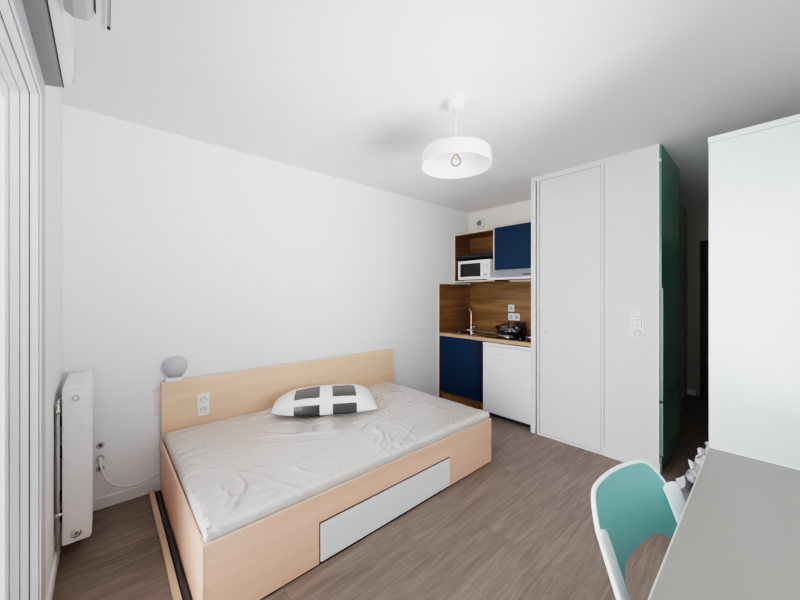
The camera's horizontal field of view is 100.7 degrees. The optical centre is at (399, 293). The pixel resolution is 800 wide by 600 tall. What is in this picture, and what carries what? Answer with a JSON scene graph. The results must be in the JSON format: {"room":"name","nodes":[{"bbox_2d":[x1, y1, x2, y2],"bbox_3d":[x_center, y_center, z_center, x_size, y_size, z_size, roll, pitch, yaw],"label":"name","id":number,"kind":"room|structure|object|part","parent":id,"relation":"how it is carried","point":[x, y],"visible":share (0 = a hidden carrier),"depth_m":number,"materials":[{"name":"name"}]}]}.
{"room":"studio apartment","nodes":[
{"label":"studio apartment","id":0,"kind":"room"},
{"bbox_2d":[45,85,62,599],"bbox_3d":[-1.041,0.110,0.667,0.300,2.500,3.283,0,0,-42],"label":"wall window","id":1,"kind":"structure","parent":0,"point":[53,100],"depth_m":1.56,"materials":[{"name":"paint"}]},
{"bbox_2d":[0,0,44,599],"bbox_3d":[-0.688,0.253,0.413,0.127,2.215,2.433,0,0,-42],"label":"window","id":2,"kind":"structure","parent":1,"relation":"attached to","point":[22,84],"depth_m":1.20,"materials":[{"name":"plastic"}]},
{"bbox_3d":[-1.023,0.305,0.749,0.006,1.940,1.010,0,0,-42],"label":"pane","id":3,"kind":"part","parent":2,"relation":"part of","materials":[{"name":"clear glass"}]},
{"bbox_3d":[-0.588,-0.750,0.394,0.004,0.016,2.272,0,0,-42],"label":"head casing","id":4,"kind":"part","parent":2,"relation":"part of","materials":[{"name":"plastic"}]},
{"bbox_3d":[-1.351,0.301,1.246,0.004,2.118,0.016,0,0,-42],"label":"casing","id":5,"kind":"part","parent":2,"relation":"part of","materials":[{"name":"plastic"}]},
{"bbox_2d":[22,0,75,87],"bbox_3d":[-0.613,-0.998,0.484,0.093,0.285,2.439,0,0,-42],"label":"box","id":6,"kind":"object","parent":1,"relation":"attached to","point":[52,28],"visible":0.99,"depth_m":1.15,"materials":[{"name":"paint"}]},
{"bbox_2d":[63,0,95,20],"bbox_3d":[-0.775,-0.933,0.786,0.073,0.134,0.705,0,0,-42],"label":"air vent","id":7,"kind":"object","parent":6,"relation":"attached to","point":[80,9],"visible":1,"depth_m":1.02,"materials":[{"name":"plastic"}]},
{"bbox_2d":[46,522,61,599],"bbox_3d":[-1.739,1.325,1.680,0.012,0.070,0.843,0,0,-42],"label":"baseboard","id":8,"kind":"structure","parent":1,"relation":"attached to","point":[51,585],"depth_m":1.57,"materials":[{"name":"white wood"}]},
{"bbox_2d":[55,371,93,545],"bbox_3d":[-1.788,0.861,1.832,0.133,0.789,0.454,0,0,-42],"label":"radiator","id":9,"kind":"object","parent":1,"relation":"attached to","point":[76,420],"visible":1,"depth_m":1.68,"materials":[{"name":"metal"}]},
{"bbox_3d":[-1.713,0.880,1.655,0.010,0.640,0.038,0,0,-42],"label":"wall rail","id":10,"kind":"part","parent":9,"relation":"part of","materials":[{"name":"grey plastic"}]},
{"bbox_2d":[66,371,89,386],"bbox_3d":[-1.786,0.469,1.844,0.080,0.005,0.388,0,0,-42],"label":"grille","id":11,"kind":"object","parent":9,"relation":"attached to","point":[82,378],"depth_m":1.81,"materials":[{"name":"metal"}]},
{"bbox_3d":[-1.746,0.868,1.880,0.006,0.755,0.420,0,0,-42],"label":"panel","id":12,"kind":"part","parent":9,"relation":"part of","materials":[{"name":"metal"}]},
{"bbox_2d":[63,104,468,499],"bbox_3d":[-0.657,0.110,3.296,4.480,2.500,0.120,0,0,-42],"label":"wall","id":13,"kind":"structure","parent":0,"point":[219,259],"depth_m":2.53,"materials":[{"name":"paint"}]},
{"bbox_2d":[94,438,107,475],"bbox_3d":[-1.894,1.030,2.100,0.061,0.224,0.011,0,0,-42],"label":"outlet plate","id":14,"kind":"object","parent":13,"relation":"attached to","point":[101,445],"visible":0.83,"depth_m":2.09,"materials":[{"name":"paint"}]},
{"bbox_2d":[98,457,159,486],"bbox_3d":[-1.771,1.148,2.181,0.316,0.238,0.032,0,0,-42],"label":"cable","id":15,"kind":"object","parent":13,"relation":"attached to","point":[99,458],"visible":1,"depth_m":2.12,"materials":[{"name":"white plastic"}]},
{"bbox_2d":[93,395,438,510],"bbox_3d":[-0.750,1.325,3.124,3.388,0.070,0.012,0,0,-42],"label":"baseboard","id":16,"kind":"structure","parent":13,"relation":"attached to","point":[106,501],"depth_m":2.17,"materials":[{"name":"white wood"}]},
{"bbox_2d":[52,395,708,599],"bbox_3d":[1.231,1.410,2.703,6.600,0.100,3.523,0,0,-42],"label":"floor","id":17,"kind":"structure","parent":0,"point":[520,526],"depth_m":1.78,"materials":[{"name":"laminate"}]},
{"bbox_2d":[149,489,181,599],"bbox_3d":[-1.106,1.346,1.602,0.026,0.028,1.762,0,0,-42],"label":"batten","id":18,"kind":"object","parent":17,"relation":"on","point":[175,591],"visible":1,"depth_m":1.72,"materials":[{"name":"brown wood"}]},
{"bbox_2d":[155,491,190,599],"bbox_3d":[-1.099,1.345,1.638,0.029,0.029,1.607,0,0,-42],"label":"pole","id":19,"kind":"object","parent":17,"relation":"on","point":[183,588],"visible":0.99,"depth_m":1.72,"materials":[{"name":"plastic"}]},
{"bbox_2d":[161,349,490,599],"bbox_3d":[-0.441,0.984,2.507,2.101,0.752,1.317,0,0,-42],"label":"bed","id":20,"kind":"object","parent":17,"relation":"on","point":[253,561],"visible":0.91,"depth_m":1.94,"materials":[{"name":"brown wood"}]},
{"bbox_2d":[152,386,161,415],"bbox_3d":[-1.654,0.730,2.257,0.052,0.201,0.035,0,0,-42],"label":"loose wires","id":21,"kind":"object","parent":20,"relation":"attached to","point":[156,386],"visible":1,"depth_m":2.26,"materials":[{"name":"plastic"}]},
{"bbox_2d":[163,356,187,381],"bbox_3d":[-1.583,0.522,2.336,0.146,0.170,0.146,0,0,-42],"label":"globe lamp","id":22,"kind":"object","parent":20,"relation":"on","point":[174,367],"visible":1,"depth_m":2.29,"materials":[{"name":"white glass"}]},
{"bbox_3d":[-1.213,1.185,1.804,0.011,0.350,1.273,0,0,-42],"label":"panel","id":23,"kind":"part","parent":20,"relation":"part of","materials":[{"name":"brown wood"}]},
{"bbox_2d":[197,392,208,415],"bbox_3d":[-1.448,0.812,2.442,0.078,0.160,0.009,0,0,-42],"label":"power socket","id":24,"kind":"object","parent":20,"relation":"attached to","point":[202,397],"depth_m":2.44,"materials":[{"name":"grey plastic"}]},
{"bbox_3d":[-0.868,0.989,2.988,2.094,0.742,0.029,0,0,-42],"label":"headboard","id":25,"kind":"part","parent":20,"relation":"part of","materials":[{"name":"brown wood"}]},
{"bbox_2d":[164,382,488,543],"bbox_3d":[-0.456,1.027,2.475,2.027,0.219,1.273,0,0,-42],"label":"mattress","id":26,"kind":"object","parent":20,"relation":"on","point":[233,473],"visible":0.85,"depth_m":2.01,"materials":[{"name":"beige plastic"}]},
{"bbox_2d":[271,384,377,415],"bbox_3d":[-0.585,0.841,2.679,0.828,0.178,0.414,0,0,-13],"label":"pillow","id":27,"kind":"object","parent":26,"relation":"on","point":[318,400],"visible":1,"depth_m":2.53,"materials":[{"name":"white fabric"}]},
{"bbox_3d":[-0.027,1.181,2.005,2.045,0.339,0.012,0,0,-42],"label":"panel","id":28,"kind":"part","parent":20,"relation":"part of","materials":[{"name":"brown wood"}]},
{"bbox_3d":[-0.025,1.252,2.003,1.004,0.189,0.012,0,0,-42],"label":"drawer","id":29,"kind":"part","parent":20,"relation":"part of","materials":[{"name":"white plastic"}]},
{"bbox_2d":[438,284,469,397],"bbox_3d":[0.737,0.615,4.449,0.662,1.491,0.021,0,0,-42],"label":"panel","id":30,"kind":"object","parent":17,"relation":"on","point":[453,299],"visible":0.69,"depth_m":4.40,"materials":[{"name":"brown wood"}]},
{"bbox_2d":[440,336,484,410],"bbox_3d":[0.953,0.945,4.200,0.647,0.830,0.633,0,0,-42],"label":"base cabinet","id":31,"kind":"object","parent":17,"relation":"on","point":[461,359],"visible":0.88,"depth_m":3.97,"materials":[{"name":"blue wood"}]},
{"bbox_3d":[0.873,0.660,3.811,0.008,0.200,0.018,0,0,-42],"label":"handle","id":32,"kind":"part","parent":31,"relation":"part of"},
{"bbox_2d":[439,329,530,346],"bbox_3d":[1.152,0.509,3.977,0.649,0.038,1.234,0,0,-42],"label":"countertop","id":33,"kind":"structure","parent":31,"relation":"on","point":[473,337],"depth_m":3.75,"materials":[{"name":"brown wood"}]},
{"bbox_2d":[469,306,474,329],"bbox_3d":[0.968,0.326,4.462,0.076,0.327,0.154,0,0,16],"label":"faucet","id":34,"kind":"object","parent":33,"relation":"on","point":[471,326],"visible":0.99,"depth_m":4.50,"materials":[{"name":"silver metal"}]},
{"bbox_2d":[448,330,497,335],"bbox_3d":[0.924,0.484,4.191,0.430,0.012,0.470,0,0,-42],"label":"sink","id":35,"kind":"object","parent":33,"relation":"in","point":[467,332],"visible":0.98,"depth_m":4.20,"materials":[{"name":"metal"}]},
{"bbox_3d":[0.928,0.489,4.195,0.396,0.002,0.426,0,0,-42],"label":"bowl","id":36,"kind":"part","parent":35,"relation":"part of","materials":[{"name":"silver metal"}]},
{"bbox_2d":[484,333,530,341],"bbox_3d":[1.349,0.476,3.756,0.498,0.027,0.585,0,0,-42],"label":"cooktop","id":37,"kind":"object","parent":33,"relation":"in","point":[521,337],"visible":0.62,"depth_m":3.69,"materials":[{"name":"black glass"}]},
{"bbox_2d":[496,323,524,334],"bbox_3d":[1.280,0.409,3.900,0.223,0.122,0.348,0,0,-42],"label":"crumpled bag","id":38,"kind":"object","parent":37,"relation":"on","point":[504,328],"visible":1,"depth_m":3.82,"materials":[{"name":"black plastic"}]},
{"bbox_2d":[514,321,526,332],"bbox_3d":[1.465,0.405,4.052,0.060,0.130,0.140,0,0,-42],"label":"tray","id":39,"kind":"object","parent":33,"relation":"on","point":[522,325],"visible":0.64,"depth_m":4.01,"materials":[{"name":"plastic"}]},
{"bbox_2d":[483,341,530,427],"bbox_3d":[1.365,0.950,3.737,0.639,0.820,0.586,0,0,-42],"label":"fridge","id":40,"kind":"object","parent":17,"relation":"on","point":[506,367],"visible":0.47,"depth_m":3.52,"materials":[{"name":"grey plastic"}]},
{"bbox_3d":[1.152,0.555,3.546,0.066,0.030,0.586,0,0,-42],"label":"trim","id":41,"kind":"part","parent":40,"relation":"part of","materials":[{"name":"white plastic"}]},
{"bbox_2d":[591,460,685,599],"bbox_3d":[0.815,0.957,0.840,0.496,0.809,0.520,0,0,-32],"label":"chair","id":42,"kind":"object","parent":17,"relation":"on","point":[631,502],"visible":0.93,"depth_m":1.02,"materials":[{"name":"green plastic"}]},
{"bbox_2d":[659,144,681,472],"bbox_3d":[2.266,0.111,2.759,0.742,2.498,0.045,0,0,-42],"label":"door","id":43,"kind":"structure","parent":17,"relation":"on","point":[670,333],"depth_m":2.69,"materials":[{"name":"green paint"}]},
{"bbox_3d":[2.256,-0.592,2.770,0.742,1.093,0.015,0,0,-42],"label":"panel","id":44,"kind":"part","parent":43,"relation":"part of","materials":[{"name":"green paint"}]},
{"bbox_3d":[2.260,1.035,2.769,0.718,0.390,0.021,0,0,-42],"label":"door","id":45,"kind":"part","parent":43,"relation":"part of","materials":[{"name":"green paint"}]},
{"bbox_3d":[2.260,0.390,2.769,0.718,0.850,0.021,0,0,-42],"label":"door","id":46,"kind":"part","parent":43,"relation":"part of","materials":[{"name":"green paint"}]},
{"bbox_2d":[676,441,708,501],"bbox_3d":[1.594,1.052,1.757,1.000,0.610,0.129,0,0,-42],"label":"plastic wrap","id":47,"kind":"object","parent":17,"relation":"on","point":[686,482],"visible":0.24,"depth_m":1.54,"materials":[{"name":"clear plastic"}]},
{"bbox_2d":[648,446,799,599],"bbox_3d":[0.847,0.983,0.568,1.580,0.754,0.611,0,0,-42],"label":"desk","id":48,"kind":"object","parent":17,"relation":"on","point":[736,536],"visible":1,"depth_m":0.83,"materials":[{"name":"white plastic"}]},
{"bbox_2d":[708,114,799,468],"bbox_3d":[1.780,0.368,1.422,0.954,1.984,0.638,0,0,-42],"label":"wardrobe","id":49,"kind":"object","parent":17,"relation":"on","point":[754,171],"visible":0.73,"depth_m":1.23,"materials":[{"name":"laminate"}]},
{"bbox_3d":[1.789,-0.613,1.413,0.954,0.022,0.613,0,0,-42],"label":"panel","id":50,"kind":"part","parent":49,"relation":"part of","materials":[{"name":"white wood"}]},
{"bbox_2d":[59,0,799,212],"bbox_3d":[1.231,-1.200,2.703,6.600,0.120,3.523,0,0,-42],"label":"ceiling","id":51,"kind":"structure","parent":0,"point":[356,91],"depth_m":1.75,"materials":[{"name":"paint"}]},
{"bbox_2d":[106,0,112,30],"bbox_3d":[-0.472,-1.133,0.553,0.020,0.014,2.314,0,0,-42],"label":"rail","id":52,"kind":"object","parent":51,"relation":"attached to","point":[109,3],"visible":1,"depth_m":1.34,"materials":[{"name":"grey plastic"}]},
{"bbox_2d":[421,93,491,178],"bbox_3d":[0.328,-0.943,1.942,0.410,0.394,0.410,0,0,-42],"label":"pendant lamp","id":53,"kind":"object","parent":51,"relation":"hanging from","point":[457,156],"visible":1,"depth_m":1.94,"materials":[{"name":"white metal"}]},
{"bbox_3d":[0.328,-0.969,1.942,0.014,0.227,0.014,0,0,-42],"label":"rod","id":54,"kind":"part","parent":53,"relation":"part of","materials":[{"name":"white metal"}]},
{"bbox_3d":[0.328,-0.783,1.942,0.062,0.073,0.062,0,0,-42],"label":"light bulb","id":55,"kind":"part","parent":53,"relation":"part of","materials":[{"name":"clear glass"}]},
{"bbox_3d":[0.328,-0.804,1.942,0.410,0.116,0.410,0,0,-42],"label":"lamp shade","id":56,"kind":"part","parent":53,"relation":"part of","materials":[{"name":"white fabric"}]},
{"bbox_2d":[469,200,530,284],"bbox_3d":[1.420,0.110,4.229,0.060,2.500,1.261,0,0,-42],"label":"wall","id":57,"kind":"structure","parent":0,"point":[520,212],"depth_m":4.28,"materials":[{"name":"paint"}]},
{"bbox_2d":[475,217,484,228],"bbox_3d":[1.088,-0.967,4.537,0.022,0.161,0.161,0,0,-42],"label":"air vent","id":58,"kind":"object","parent":57,"relation":"in","point":[480,222],"visible":1,"depth_m":4.53,"materials":[{"name":"white plastic"}]},
{"bbox_2d":[454,229,509,282],"bbox_3d":[1.058,-0.471,4.330,0.343,0.633,0.621,0,0,-42],"label":"upper cabinet","id":59,"kind":"object","parent":57,"relation":"attached to","point":[478,245],"visible":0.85,"depth_m":4.44,"materials":[{"name":"brown wood"}]},
{"bbox_2d":[455,252,492,260],"bbox_3d":[1.056,-0.485,4.328,0.327,0.046,0.584,0,0,-42],"label":"shelf","id":60,"kind":"object","parent":59,"relation":"attached to","point":[458,257],"depth_m":4.31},
{"bbox_2d":[458,259,492,280],"bbox_3d":[1.046,-0.299,4.297,0.347,0.252,0.480,0,0,-42],"label":"microwave","id":61,"kind":"object","parent":59,"relation":"in","point":[474,269],"visible":0.68,"depth_m":4.17,"materials":[{"name":"white plastic"}]},
{"bbox_3d":[0.890,-0.305,4.238,0.012,0.240,0.360,0,0,-42],"label":"door","id":62,"kind":"part","parent":61,"relation":"part of","materials":[{"name":"white plastic"}]},
{"bbox_3d":[1.051,-0.305,4.058,0.012,0.240,0.118,0,0,-42],"label":"control panel","id":63,"kind":"part","parent":61,"relation":"part of","materials":[{"name":"white plastic"}]},
{"bbox_3d":[1.182,-0.471,4.441,0.011,0.597,0.584,0,0,-42],"label":"panel","id":64,"kind":"part","parent":59,"relation":"part of","materials":[{"name":"brown wood"}]},
{"bbox_2d":[470,281,530,334],"bbox_3d":[1.399,0.604,4.198,0.012,1.513,1.234,0,0,-42],"label":"backsplash","id":65,"kind":"structure","parent":57,"relation":"attached to","point":[489,302],"depth_m":4.32,"materials":[{"name":"brown wood"}]},
{"bbox_2d":[508,305,513,311],"bbox_3d":[1.402,0.177,4.176,0.010,0.085,0.080,0,0,-42],"label":"wall socket","id":66,"kind":"object","parent":65,"relation":"attached to","point":[510,307],"visible":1,"depth_m":4.17,"materials":[{"name":"white plastic"}]},
{"bbox_2d":[508,313,519,320],"bbox_3d":[1.425,0.287,4.151,0.010,0.085,0.150,0,0,-42],"label":"wall socket","id":67,"kind":"object","parent":65,"relation":"attached to","point":[511,316],"visible":1,"depth_m":4.15,"materials":[{"name":"white plastic"}]},
{"bbox_2d":[487,268,530,279],"bbox_3d":[1.418,-0.227,3.813,0.496,0.122,0.635,0,0,-42],"label":"extractor hood","id":68,"kind":"object","parent":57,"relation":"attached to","point":[522,273],"visible":0.59,"depth_m":3.74,"materials":[{"name":"metal"}]},
{"bbox_2d":[499,278,530,279],"bbox_3d":[1.418,-0.174,3.812,0.400,0.009,0.573,0,0,-42],"label":"grille","id":69,"kind":"object","parent":68,"relation":"attached to","point":[526,278],"depth_m":3.89,"materials":[{"name":"plastic"}]},
{"bbox_2d":[494,222,530,269],"bbox_3d":[1.470,-0.539,3.858,0.359,0.502,0.634,0,0,-42],"label":"upper cabinet","id":70,"kind":"object","parent":57,"relation":"attached to","point":[512,243],"visible":0.59,"depth_m":3.79,"materials":[{"name":"blue laminate"}]},
{"bbox_2d":[531,145,656,462],"bbox_3d":[1.914,0.110,3.150,0.765,2.500,1.006,0,0,-42],"label":"wall","id":71,"kind":"structure","parent":0,"point":[630,178],"depth_m":2.67,"materials":[{"name":"paint"}]},
{"bbox_2d":[531,425,534,432],"bbox_3d":[1.304,1.323,3.249,0.012,0.075,0.045,0,0,-42],"label":"baseboard","id":72,"kind":"structure","parent":71,"relation":"attached to","point":[532,426],"depth_m":3.24,"materials":[{"name":"white wood"}]},
{"bbox_2d":[537,163,603,454],"bbox_3d":[1.536,0.129,3.017,0.036,2.462,0.585,0,0,-42],"label":"door","id":73,"kind":"structure","parent":71,"relation":"in","point":[570,205],"depth_m":3.00,"materials":[{"name":"white paint"}]},
{"bbox_2d":[604,447,659,472],"bbox_3d":[1.843,1.323,2.647,0.012,0.075,0.376,0,0,-42],"label":"baseboard","id":74,"kind":"structure","parent":71,"relation":"attached to","point":[614,454],"depth_m":2.68,"materials":[{"name":"white wood"}]},
{"bbox_2d":[631,308,643,337],"bbox_3d":[1.872,0.229,2.610,0.019,0.229,0.078,0,0,-42],"label":"switch plate","id":75,"kind":"object","parent":71,"relation":"attached to","point":[637,315],"visible":1,"depth_m":2.60,"materials":[{"name":"white plastic"}]},
{"bbox_2d":[633,329,640,335],"bbox_3d":[1.866,0.304,2.609,0.010,0.053,0.055,0,0,-42],"label":"socket","id":76,"kind":"object","parent":75,"relation":"attached to","point":[636,332],"depth_m":2.61,"materials":[{"name":"plastic"}]},
{"bbox_2d":[657,144,659,462],"bbox_3d":[1.974,0.072,2.530,0.034,2.425,0.010,0,0,-42],"label":"trim","id":77,"kind":"structure","parent":71,"relation":"attached to","point":[658,288],"depth_m":2.52,"materials":[{"name":"white plastic"}]},
{"bbox_2d":[679,202,686,401],"bbox_3d":[3.119,0.110,3.869,1.990,2.500,0.100,0,0,-42],"label":"wall","id":78,"kind":"structure","parent":0,"point":[682,210],"depth_m":4.31,"materials":[{"name":"paint"}]},
{"bbox_2d":[687,207,708,395],"bbox_3d":[4.309,0.110,4.130,0.130,2.500,1.300,0,0,-42],"label":"wall","id":79,"kind":"structure","parent":0,"point":[697,219],"depth_m":4.45,"materials":[{"name":"paint"}]},
{"bbox_2d":[687,389,694,395],"bbox_3d":[3.918,1.325,4.460,0.012,0.070,0.085,0,0,-42],"label":"baseboard","id":80,"kind":"structure","parent":79,"relation":"attached to","point":[689,392],"depth_m":4.46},
{"bbox_2d":[696,239,697,395],"bbox_3d":[3.957,0.315,4.414,0.015,2.090,0.025,0,0,-42],"label":"trim","id":81,"kind":"structure","parent":79,"relation":"attached to","point":[696,239],"depth_m":4.41,"materials":[{"name":"paint"}]},
{"bbox_2d":[700,240,708,396],"bbox_3d":[4.295,0.330,4.097,0.134,2.060,0.870,0,0,-42],"label":"door","id":82,"kind":"structure","parent":79,"relation":"in","point":[703,244],"depth_m":4.37,"materials":[{"name":"metal"}]}
]}

